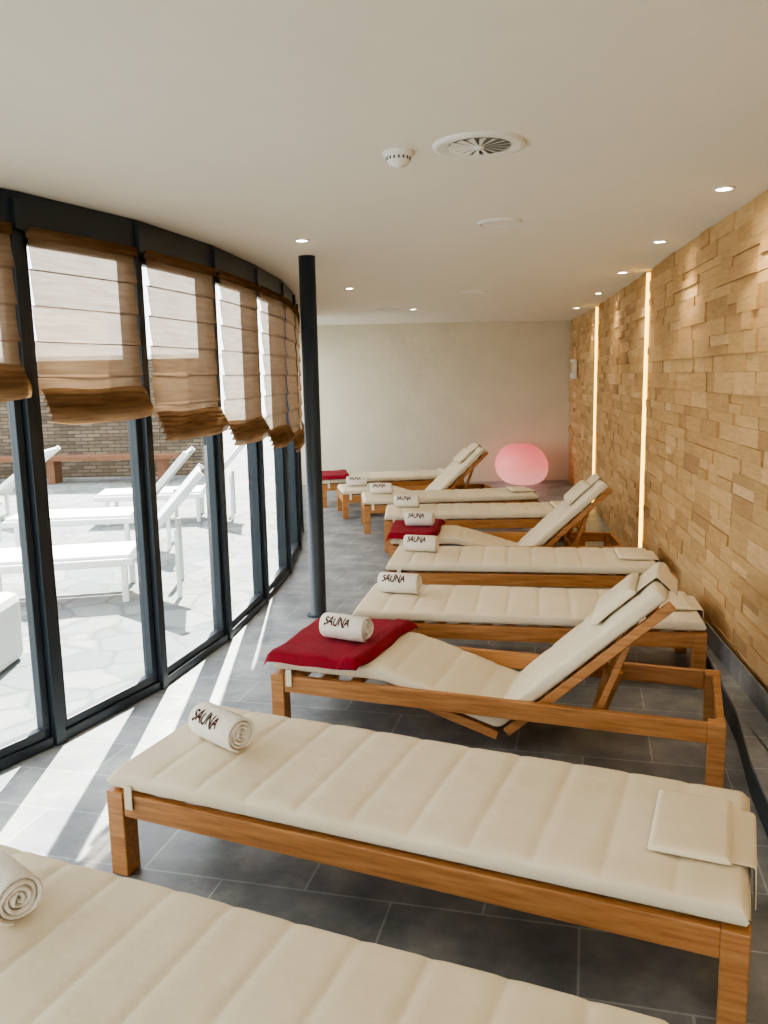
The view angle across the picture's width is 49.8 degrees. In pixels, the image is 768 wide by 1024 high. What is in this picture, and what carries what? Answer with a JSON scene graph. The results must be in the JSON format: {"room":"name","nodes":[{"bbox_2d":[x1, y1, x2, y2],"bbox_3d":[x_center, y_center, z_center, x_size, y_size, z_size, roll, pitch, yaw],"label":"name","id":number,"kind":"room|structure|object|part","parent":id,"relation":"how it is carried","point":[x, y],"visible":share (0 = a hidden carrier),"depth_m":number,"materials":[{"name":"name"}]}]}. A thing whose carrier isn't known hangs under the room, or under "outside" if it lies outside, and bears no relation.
{"room":"spa","nodes":[
{"label":"spa","id":0,"kind":"room"},
{"bbox_2d":[258,286,294,448],"bbox_3d":[-0.842,-1.121,6.566,0.074,1.218,0.863,0,9,5],"label":"blind","id":1,"kind":"object","parent":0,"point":[272,315],"visible":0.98,"depth_m":6.55,"materials":[{"name":"white fabric"}]},
{"bbox_2d":[294,309,304,437],"bbox_3d":[-0.853,-1.358,8.536,0.074,1.383,0.922,-2,9,-4],"label":"blind","id":2,"kind":"object","parent":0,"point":[297,315],"visible":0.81,"depth_m":8.59,"materials":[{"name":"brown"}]},
{"bbox_2d":[0,0,767,325],"bbox_3d":[-0.969,-1.677,4.685,6.021,0.200,17.758,0,9,8],"label":"ceiling","id":3,"kind":"structure","parent":0,"point":[245,129],"depth_m":2.79,"materials":[{"name":"paint"}]},
{"bbox_2d":[293,239,309,241],"bbox_3d":[-0.493,-1.626,4.961,0.100,0.008,0.100,-1,9,0],"label":"recessed light","id":4,"kind":"object","parent":3,"relation":"in","point":[294,240],"visible":1,"depth_m":4.95,"materials":[{"name":"white plastic"}]},
{"bbox_2d":[377,308,399,310],"bbox_3d":[0.050,-2.477,10.134,0.286,0.014,0.286,-1,9,0],"label":"ceiling speaker","id":5,"kind":"object","parent":3,"relation":"attached to","point":[381,309],"depth_m":10.07},
{"bbox_2d":[383,148,413,168],"bbox_3d":[0.054,-1.305,3.070,0.116,0.055,0.116,-1,9,0],"label":"smoke detector","id":6,"kind":"object","parent":3,"relation":"attached to","point":[398,158],"visible":1,"depth_m":3.04,"materials":[{"name":"white plastic"}]},
{"bbox_2d":[461,291,487,294],"bbox_3d":[0.906,-2.192,8.278,0.265,0.014,0.265,-1,9,0],"label":"ceiling speaker","id":7,"kind":"object","parent":3,"relation":"attached to","point":[465,292],"depth_m":8.22},
{"bbox_2d":[432,131,526,158],"bbox_3d":[0.344,-1.317,2.988,0.340,0.016,0.340,-1,9,0],"label":"ceiling vent","id":8,"kind":"object","parent":3,"relation":"in","point":[476,142],"visible":1,"depth_m":2.96,"materials":[{"name":"white plastic"}]},
{"bbox_2d":[477,218,521,227],"bbox_3d":[0.629,-1.572,4.508,0.245,0.014,0.245,-1,9,0],"label":"ceiling speaker","id":9,"kind":"object","parent":3,"relation":"attached to","point":[493,222],"depth_m":4.47},
{"bbox_2d":[651,240,667,242],"bbox_3d":[1.756,-1.723,5.277,0.100,0.008,0.100,-1,9,0],"label":"recessed light","id":10,"kind":"object","parent":3,"relation":"in","point":[654,241],"visible":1,"depth_m":5.25,"materials":[{"name":"white plastic"}]},
{"bbox_2d":[712,185,735,191],"bbox_3d":[1.551,-1.474,3.777,0.100,0.008,0.100,-1,9,0],"label":"recessed light","id":11,"kind":"object","parent":3,"relation":"in","point":[729,187],"visible":1,"depth_m":3.77,"materials":[{"name":"white plastic"}]},
{"bbox_2d":[0,480,767,1023],"bbox_3d":[-0.916,0.968,5.116,6.021,0.120,17.758,0,9,8],"label":"floor","id":12,"kind":"structure","parent":0,"point":[53,801],"depth_m":3.33,"materials":[{"name":"tile"}]},
{"bbox_2d":[0,399,53,770],"bbox_3d":[-1.837,0.007,3.415,0.115,2.360,0.824,4,11,30],"label":"frame","id":13,"kind":"object","parent":12,"relation":"on","point":[20,748],"visible":0.8,"depth_m":3.78,"materials":[{"name":"metal"}]},
{"bbox_2d":[10,229,159,745],"bbox_3d":[-1.469,-0.114,4.108,0.115,2.360,0.767,3,10,24],"label":"frame","id":14,"kind":"object","parent":12,"relation":"on","point":[63,726],"visible":0.72,"depth_m":3.88,"materials":[{"name":"metal"}]},
{"bbox_2d":[127,252,227,688],"bbox_3d":[-1.202,-0.243,4.869,0.115,2.360,0.876,1,10,14],"label":"frame","id":15,"kind":"object","parent":12,"relation":"on","point":[167,672],"visible":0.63,"depth_m":4.58,"materials":[{"name":"metal"}]},
{"bbox_2d":[203,276,266,640],"bbox_3d":[-1.032,-0.388,5.736,0.115,2.360,0.918,0,9,8],"label":"frame","id":16,"kind":"object","parent":12,"relation":"on","point":[235,622],"visible":0.47,"depth_m":5.44,"materials":[{"name":"metal"}]},
{"bbox_2d":[247,291,289,602],"bbox_3d":[-0.933,-0.538,6.648,0.115,2.360,0.942,0,9,5],"label":"frame","id":17,"kind":"object","parent":12,"relation":"on","point":[271,585],"visible":0.35,"depth_m":6.35,"materials":[{"name":"metal"}]},
{"bbox_2d":[273,304,299,573],"bbox_3d":[-0.897,-0.695,7.604,0.116,2.360,1.000,-1,9,0],"label":"frame","id":18,"kind":"object","parent":12,"relation":"on","point":[293,551],"visible":0.41,"depth_m":7.28,"materials":[{"name":"metal"}]},
{"bbox_2d":[284,320,302,550],"bbox_3d":[-0.943,-0.855,8.590,0.115,2.360,1.002,-2,9,-4],"label":"frame","id":19,"kind":"object","parent":12,"relation":"on","point":[300,530],"visible":0.3,"depth_m":8.20,"materials":[{"name":"metal"}]},
{"bbox_2d":[294,317,303,531],"bbox_3d":[-1.030,-1.014,9.577,0.115,2.360,1.004,-2,9,-6],"label":"frame","id":20,"kind":"object","parent":12,"relation":"on","point":[300,466],"visible":0.19,"depth_m":9.18,"materials":[{"name":"metal"}]},
{"bbox_2d":[298,255,327,617],"bbox_3d":[-0.500,-0.493,5.825,0.170,2.519,0.170,-1,9,0],"label":"steel column","id":21,"kind":"structure","parent":12,"relation":"on","point":[307,271],"depth_m":5.77,"materials":[{"name":"metal"}]},
{"bbox_2d":[0,844,668,1023],"bbox_3d":[-0.412,1.224,1.819,1.986,0.416,0.670,3,10,22],"label":"sun lounger","id":22,"kind":"object","parent":12,"relation":"on","point":[97,946],"visible":0.99,"depth_m":1.86,"materials":[{"name":"beige fabric"}]},
{"bbox_2d":[0,848,42,925],"bbox_3d":[-0.987,0.942,2.109,0.256,0.123,0.129,7,12,40],"label":"rolled towel","id":23,"kind":"object","parent":22,"relation":"on","point":[21,890],"visible":1,"depth_m":2.04,"materials":[{"name":"white fabric"}]},
{"bbox_2d":[322,468,463,507],"bbox_3d":[0.084,-0.355,11.438,1.966,0.416,0.670,-3,9,-10],"label":"sun lounger","id":24,"kind":"object","parent":12,"relation":"on","point":[419,477],"visible":0.52,"depth_m":11.16,"materials":[{"name":"beige fabric"}]},
{"bbox_2d":[322,469,348,479],"bbox_3d":[-0.695,-0.499,11.273,0.481,0.095,0.700,-3,9,-10],"label":"towel","id":25,"kind":"object","parent":24,"relation":"on","point":[327,474],"visible":0.76,"depth_m":11.06,"materials":[{"name":"red fabric"}]},
{"bbox_2d":[322,469,441,483],"bbox_3d":[0.072,-0.494,11.414,1.948,0.076,0.648,-3,9,-10],"label":"cushion","id":26,"kind":"object","parent":24,"relation":"on","point":[426,476],"depth_m":11.18,"materials":[{"name":"fabric"}]},
{"bbox_2d":[337,443,497,518],"bbox_3d":[0.416,-0.423,10.511,1.980,0.837,0.690,-3,9,-9],"label":"sun lounger","id":27,"kind":"object","parent":12,"relation":"on","point":[463,464],"visible":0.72,"depth_m":10.35,"materials":[{"name":"brown wood"}]},
{"bbox_2d":[346,476,366,485],"bbox_3d":[-0.342,-0.389,10.378,0.256,0.123,0.129,-1,9,-1],"label":"rolled towel","id":28,"kind":"object","parent":27,"relation":"on","point":[351,480],"visible":1,"depth_m":10.32,"materials":[{"name":"white fabric"}]},
{"bbox_2d":[453,443,481,463],"bbox_3d":[1.089,-0.751,10.569,0.352,0.236,0.340,-3,9,-9],"label":"pillow","id":29,"kind":"object","parent":27,"relation":"on","point":[465,453],"depth_m":10.46,"materials":[{"name":"fabric"}]},
{"bbox_2d":[106,705,756,1023],"bbox_3d":[0.116,1.058,2.769,2.056,0.416,0.670,3,10,23],"label":"sun lounger","id":30,"kind":"object","parent":12,"relation":"on","point":[648,842],"visible":0.99,"depth_m":2.52,"materials":[{"name":"beige fabric"}]},
{"bbox_2d":[188,701,254,752],"bbox_3d":[-0.597,0.784,3.030,0.256,0.123,0.129,8,13,43],"label":"rolled towel","id":31,"kind":"object","parent":30,"relation":"on","point":[223,727],"visible":1,"depth_m":2.97,"materials":[{"name":"white fabric"}]},
{"bbox_2d":[106,705,750,926],"bbox_3d":[0.104,0.918,2.750,2.038,0.076,0.648,3,10,23],"label":"cushion","id":32,"kind":"object","parent":30,"relation":"on","point":[584,828],"depth_m":2.58,"materials":[{"name":"fabric"}]},
{"bbox_2d":[646,789,756,910],"bbox_3d":[0.925,0.966,2.400,0.286,0.148,0.340,3,10,23],"label":"pillow","id":33,"kind":"object","parent":30,"relation":"on","point":[682,828],"depth_m":2.34,"materials":[{"name":"fabric"}]},
{"bbox_2d":[361,486,538,533],"bbox_3d":[0.737,-0.046,9.466,1.966,0.416,0.670,-2,9,-4],"label":"sun lounger","id":34,"kind":"object","parent":12,"relation":"on","point":[509,494],"visible":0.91,"depth_m":9.18,"materials":[{"name":"beige fabric"}]},
{"bbox_2d":[370,483,392,493],"bbox_3d":[-0.033,-0.270,9.420,0.256,0.123,0.129,-1,9,4],"label":"rolled towel","id":35,"kind":"object","parent":34,"relation":"on","point":[375,488],"visible":1,"depth_m":9.37,"materials":[{"name":"white fabric"}]},
{"bbox_2d":[361,488,538,504],"bbox_3d":[0.725,-0.186,9.443,1.948,0.076,0.648,-2,9,-4],"label":"cushion","id":36,"kind":"object","parent":34,"relation":"on","point":[502,495],"depth_m":9.20,"materials":[{"name":"fabric"}]},
{"bbox_2d":[505,486,535,493],"bbox_3d":[1.572,-0.205,9.502,0.286,0.148,0.340,-2,9,-4],"label":"pillow","id":37,"kind":"object","parent":34,"relation":"on","point":[510,489],"depth_m":9.40,"materials":[{"name":"fabric"}]},
{"bbox_2d":[384,501,585,552],"bbox_3d":[0.997,0.126,8.378,1.966,0.416,0.670,-1,9,2],"label":"sun lounger","id":38,"kind":"object","parent":12,"relation":"on","point":[499,512],"visible":0.6,"depth_m":8.07,"materials":[{"name":"beige fabric"}]},
{"bbox_2d":[394,495,419,506],"bbox_3d":[0.230,-0.110,8.411,0.256,0.123,0.129,0,9,10],"label":"rolled towel","id":39,"kind":"object","parent":38,"relation":"on","point":[399,500],"visible":1,"depth_m":8.36,"materials":[{"name":"white fabric"}]},
{"bbox_2d":[384,502,553,519],"bbox_3d":[0.985,-0.014,8.356,1.948,0.076,0.648,-1,9,2],"label":"cushion","id":40,"kind":"object","parent":38,"relation":"on","point":[528,510],"depth_m":8.14,"materials":[{"name":"fabric"}]},
{"bbox_3d":[0.990,0.178,8.387,1.950,0.310,0.660,-1,9,2],"label":"frame","id":41,"kind":"part","parent":38,"relation":"part of","materials":[{"name":"brown wood"}]},
{"bbox_2d":[549,501,582,510],"bbox_3d":[1.833,-0.018,8.328,0.286,0.148,0.340,-1,9,2],"label":"pillow","id":42,"kind":"object","parent":38,"relation":"on","point":[552,504],"depth_m":8.32,"materials":[{"name":"fabric"}]},
{"bbox_2d":[271,562,726,787],"bbox_3d":[0.527,0.639,3.984,2.060,0.837,0.690,2,10,20],"label":"sun lounger","id":43,"kind":"object","parent":12,"relation":"on","point":[457,684],"visible":0.84,"depth_m":3.77,"materials":[{"name":"brown wood"}]},
{"bbox_2d":[263,617,417,670],"bbox_3d":[-0.210,0.666,4.258,0.581,0.095,0.720,2,10,20],"label":"towel","id":44,"kind":"object","parent":43,"relation":"on","point":[308,647],"visible":0.77,"depth_m":4.05,"materials":[{"name":"red fabric"}]},
{"bbox_2d":[319,612,373,642],"bbox_3d":[-0.192,0.579,4.168,0.256,0.123,0.129,4,10,28],"label":"rolled towel","id":45,"kind":"object","parent":44,"relation":"on","point":[332,625],"visible":1,"depth_m":4.12,"materials":[{"name":"white fabric"}]},
{"bbox_2d":[274,562,669,726],"bbox_3d":[0.413,0.585,4.016,1.820,0.690,0.600,2,10,20],"label":"cushion","id":46,"kind":"object","parent":43,"relation":"on","point":[416,661],"depth_m":3.85,"materials":[{"name":"fabric"}]},
{"bbox_2d":[591,562,677,624],"bbox_3d":[1.130,0.366,3.717,0.352,0.236,0.340,2,10,20],"label":"pillow","id":47,"kind":"object","parent":43,"relation":"on","point":[632,586],"depth_m":3.62,"materials":[{"name":"fabric"}]},
{"bbox_2d":[389,473,625,558],"bbox_3d":[1.052,0.099,7.229,1.960,0.837,0.690,0,9,6],"label":"sun lounger","id":48,"kind":"object","parent":12,"relation":"on","point":[549,529],"visible":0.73,"depth_m":7.03,"materials":[{"name":"beige fabric"}]},
{"bbox_2d":[386,519,445,540],"bbox_3d":[0.283,0.157,7.318,0.501,0.095,0.720,0,9,6],"label":"towel","id":49,"kind":"object","parent":48,"relation":"on","point":[398,530],"visible":0.73,"depth_m":7.12,"materials":[{"name":"red fabric"}]},
{"bbox_2d":[405,512,434,525],"bbox_3d":[0.314,0.060,7.285,0.256,0.123,0.129,1,10,14],"label":"rolled towel","id":50,"kind":"object","parent":49,"relation":"on","point":[411,518],"visible":1,"depth_m":7.24,"materials":[{"name":"white fabric"}]},
{"bbox_2d":[564,473,609,504],"bbox_3d":[1.740,-0.199,7.109,0.352,0.236,0.340,0,9,6],"label":"pillow","id":51,"kind":"object","parent":48,"relation":"on","point":[582,487],"depth_m":7.00,"materials":[{"name":"fabric"}]},
{"bbox_2d":[495,443,547,484],"bbox_3d":[2.146,-0.747,12.887,0.821,0.640,0.760,-1,9,0],"label":"lamp","id":52,"kind":"object","parent":12,"relation":"on","point":[516,463],"visible":1,"depth_m":12.62,"materials":[{"name":"pink plastic"}]},
{"bbox_2d":[385,545,659,587],"bbox_3d":[1.018,0.488,6.157,1.936,0.416,0.670,0,9,9],"label":"sun lounger","id":53,"kind":"object","parent":12,"relation":"on","point":[583,561],"visible":0.89,"depth_m":5.89,"materials":[{"name":"brown wood"}]},
{"bbox_2d":[403,535,438,551],"bbox_3d":[0.281,0.237,6.278,0.256,0.123,0.129,2,10,17],"label":"rolled towel","id":54,"kind":"object","parent":53,"relation":"on","point":[420,543],"visible":1,"depth_m":6.23,"materials":[{"name":"white fabric"}]},
{"bbox_3d":[1.011,0.540,6.166,1.920,0.310,0.660,0,9,9],"label":"frame","id":55,"kind":"part","parent":53,"relation":"part of","materials":[{"name":"brown wood"}]},
{"bbox_2d":[385,545,655,574],"bbox_3d":[1.006,0.348,6.135,1.918,0.076,0.648,0,9,9],"label":"cushion","id":56,"kind":"object","parent":53,"relation":"on","point":[474,560],"depth_m":5.94,"materials":[{"name":"fabric"}]},
{"bbox_2d":[613,547,659,562],"bbox_3d":[1.830,0.360,6.008,0.286,0.148,0.340,0,9,9],"label":"pillow","id":57,"kind":"object","parent":53,"relation":"on","point":[621,554],"depth_m":5.91,"materials":[{"name":"fabric"}]},
{"bbox_2d":[352,583,706,688],"bbox_3d":[0.841,0.690,4.938,1.966,0.416,0.670,1,9,11],"label":"sun lounger","id":58,"kind":"object","parent":12,"relation":"on","point":[533,607],"visible":0.7,"depth_m":4.70,"materials":[{"name":"brown wood"}]},
{"bbox_2d":[377,572,421,593],"bbox_3d":[0.095,0.435,5.085,0.256,0.123,0.129,2,10,19],"label":"rolled towel","id":59,"kind":"object","parent":58,"relation":"on","point":[391,582],"visible":1,"depth_m":5.04,"materials":[{"name":"white fabric"}]},
{"bbox_2d":[352,583,706,630],"bbox_3d":[0.830,0.550,4.917,1.948,0.076,0.648,1,9,11],"label":"cushion","id":60,"kind":"object","parent":58,"relation":"on","point":[533,607],"depth_m":4.75,"materials":[{"name":"fabric"}]},
{"bbox_3d":[0.835,0.742,4.948,1.950,0.310,0.660,1,9,11],"label":"frame","id":61,"kind":"part","parent":58,"relation":"part of","materials":[{"name":"brown wood"}]},
{"bbox_2d":[659,591,703,620],"bbox_3d":[1.664,0.567,4.761,0.286,0.148,0.340,1,9,11],"label":"pillow","id":62,"kind":"object","parent":58,"relation":"on","point":[682,603],"depth_m":4.66,"materials":[{"name":"fabric"}]},
{"bbox_2d":[706,645,767,836],"bbox_3d":[1.310,1.446,1.057,0.296,0.155,7.666,0,9,6],"label":"stone ledge","id":63,"kind":"object","parent":12,"relation":"on","point":[748,726],"visible":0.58,"depth_m":3.62,"materials":[{"name":"stone"}]},
{"bbox_2d":[705,622,767,720],"bbox_3d":[1.358,1.312,1.029,0.018,0.114,7.669,0,9,8],"label":"baseboard","id":64,"kind":"structure","parent":63,"relation":"on","point":[752,688],"depth_m":4.11,"materials":[{"name":"stone"}]},
{"bbox_2d":[298,320,570,484],"bbox_3d":[0.790,-1.734,13.271,4.750,2.520,0.150,-1,9,0],"label":"wall","id":65,"kind":"structure","parent":0,"point":[412,396],"depth_m":13.17,"materials":[{"name":"paint"}]},
{"bbox_2d":[0,188,297,316],"bbox_3d":[-2.300,-1.440,4.515,2.227,0.159,17.241,1,9,12],"label":"trim","id":66,"kind":"structure","parent":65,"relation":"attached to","point":[20,209],"depth_m":4.14,"materials":[{"name":"metal"}]},
{"bbox_2d":[0,221,31,402],"bbox_3d":[-1.755,-0.797,3.250,0.074,0.754,0.745,4,11,30],"label":"blind","id":67,"kind":"object","parent":66,"relation":"attached to","point":[15,384],"visible":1,"depth_m":3.54,"materials":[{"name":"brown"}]},
{"bbox_2d":[24,226,153,424],"bbox_3d":[-1.383,-0.864,3.963,0.074,0.867,0.688,3,10,24],"label":"blind","id":68,"kind":"object","parent":66,"relation":"attached to","point":[85,309],"visible":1,"depth_m":3.92,"materials":[{"name":"white fabric"}]},
{"bbox_2d":[143,250,228,440],"bbox_3d":[-1.113,-0.929,4.753,0.074,1.003,0.797,1,10,14],"label":"blind","id":69,"kind":"object","parent":66,"relation":"attached to","point":[181,295],"visible":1,"depth_m":4.70,"materials":[{"name":"white fabric"}]},
{"bbox_2d":[216,270,269,445],"bbox_3d":[-0.942,-1.024,5.639,0.074,1.107,0.839,0,9,8],"label":"blind","id":70,"kind":"object","parent":66,"relation":"attached to","point":[238,303],"visible":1,"depth_m":5.58,"materials":[{"name":"white fabric"}]},
{"bbox_2d":[283,298,304,451],"bbox_3d":[-0.811,-1.223,7.540,0.074,1.331,0.920,-1,9,-1],"label":"blind","id":71,"kind":"object","parent":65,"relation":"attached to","point":[290,308],"visible":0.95,"depth_m":7.48,"materials":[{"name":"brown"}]},
{"bbox_2d":[298,319,303,427],"bbox_3d":[-0.941,-1.524,9.525,0.074,1.371,0.925,-2,9,-6],"label":"blind","id":72,"kind":"object","parent":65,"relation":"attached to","point":[298,319],"visible":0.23,"depth_m":9.49,"materials":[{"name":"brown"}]},
{"bbox_2d":[597,371,767,379],"bbox_3d":[2.015,-0.394,4.903,0.204,2.520,16.962,0,9,7],"label":"backing","id":73,"kind":"object","parent":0,"point":[754,371],"visible":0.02,"depth_m":5.58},
{"bbox_2d":[568,189,767,691],"bbox_3d":[1.927,-0.393,4.912,0.107,2.518,16.885,0,9,7],"label":"stone accent wall","id":74,"kind":"structure","parent":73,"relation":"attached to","point":[705,500],"depth_m":5.18,"materials":[{"name":"beige stone"}]},
{"bbox_2d":[570,359,576,378],"bbox_3d":[2.792,-2.108,12.209,0.065,0.280,0.160,-1,9,0],"label":"thermometer","id":75,"kind":"object","parent":74,"relation":"attached to","point":[573,362],"visible":1,"depth_m":12.14,"materials":[{"name":"white plastic"}]},
{"bbox_3d":[2.653,-1.311,10.417,0.024,2.470,0.027,-1,9,0],"label":"led light strip","id":76,"kind":"part","parent":74,"relation":"part of","materials":[{"name":"white plastic"}]},
{"bbox_3d":[2.194,-0.743,6.992,0.024,2.470,0.027,-1,9,0],"label":"led light strip","id":77,"kind":"part","parent":74,"relation":"part of","materials":[{"name":"white plastic"}]},
{"label":"outside","id":78,"kind":"structure","parent":0,"visible":0},
{"bbox_2d":[0,428,277,743],"bbox_3d":[-13.491,0.569,9.168,33.000,0.100,42.000,-1,9,0],"label":"paving","id":79,"kind":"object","parent":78,"point":[101,633],"visible":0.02,"depth_m":6.86,"materials":[{"name":"white stone"}]},
{"bbox_2d":[0,501,2,540],"bbox_3d":[-4.498,0.136,9.025,0.500,0.440,0.500,-1,9,0],"label":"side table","id":80,"kind":"object","parent":79,"relation":"on","point":[1,502],"visible":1,"depth_m":9.23,"materials":[{"name":"white"}]},
{"bbox_2d":[0,592,22,671],"bbox_3d":[-2.560,0.754,5.003,0.550,0.438,0.550,-1,9,0],"label":"pouf","id":81,"kind":"object","parent":79,"relation":"on","point":[11,640],"visible":1,"depth_m":5.07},
{"bbox_2d":[0,445,60,514],"bbox_3d":[-5.251,-0.356,10.690,1.981,0.906,0.680,-2,9,-5],"label":"lounger","id":82,"kind":"object","parent":79,"relation":"on","point":[6,487],"visible":0.5,"depth_m":10.95,"materials":[{"name":"white plastic"}]},
{"bbox_2d":[0,453,179,483],"bbox_3d":[-7.816,-0.700,14.476,8.400,0.468,0.450,-1,9,0],"label":"bench","id":83,"kind":"object","parent":79,"relation":"on","point":[54,464],"visible":0.82,"depth_m":14.30,"materials":[{"name":"brown wood"}]},
{"bbox_2d":[1,446,194,549],"bbox_3d":[-2.953,-0.135,8.719,1.881,1.013,0.680,-2,9,-6],"label":"lounger","id":84,"kind":"object","parent":79,"relation":"on","point":[110,515],"visible":0.52,"depth_m":8.46,"materials":[{"name":"white plastic"}]},
{"bbox_2d":[0,463,203,601],"bbox_3d":[-2.398,0.177,6.737,1.881,1.013,0.680,-3,9,-12],"label":"lounger","id":85,"kind":"object","parent":79,"relation":"on","point":[125,551],"visible":0.87,"depth_m":6.54,"materials":[{"name":"white plastic"}]},
{"bbox_2d":[0,354,221,478],"bbox_3d":[-9.535,-1.677,15.299,13.100,2.198,0.500,-1,9,0],"label":"brick wall","id":86,"kind":"structure","parent":79,"relation":"on","point":[104,437],"depth_m":15.18,"materials":[{"name":"beige brick"}]},
{"bbox_2d":[94,444,245,525],"bbox_3d":[-2.625,-0.420,10.427,1.881,1.013,0.680,-2,9,-8],"label":"lounger","id":87,"kind":"object","parent":79,"relation":"on","point":[115,495],"visible":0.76,"depth_m":10.18,"materials":[{"name":"white plastic"}]}
]}

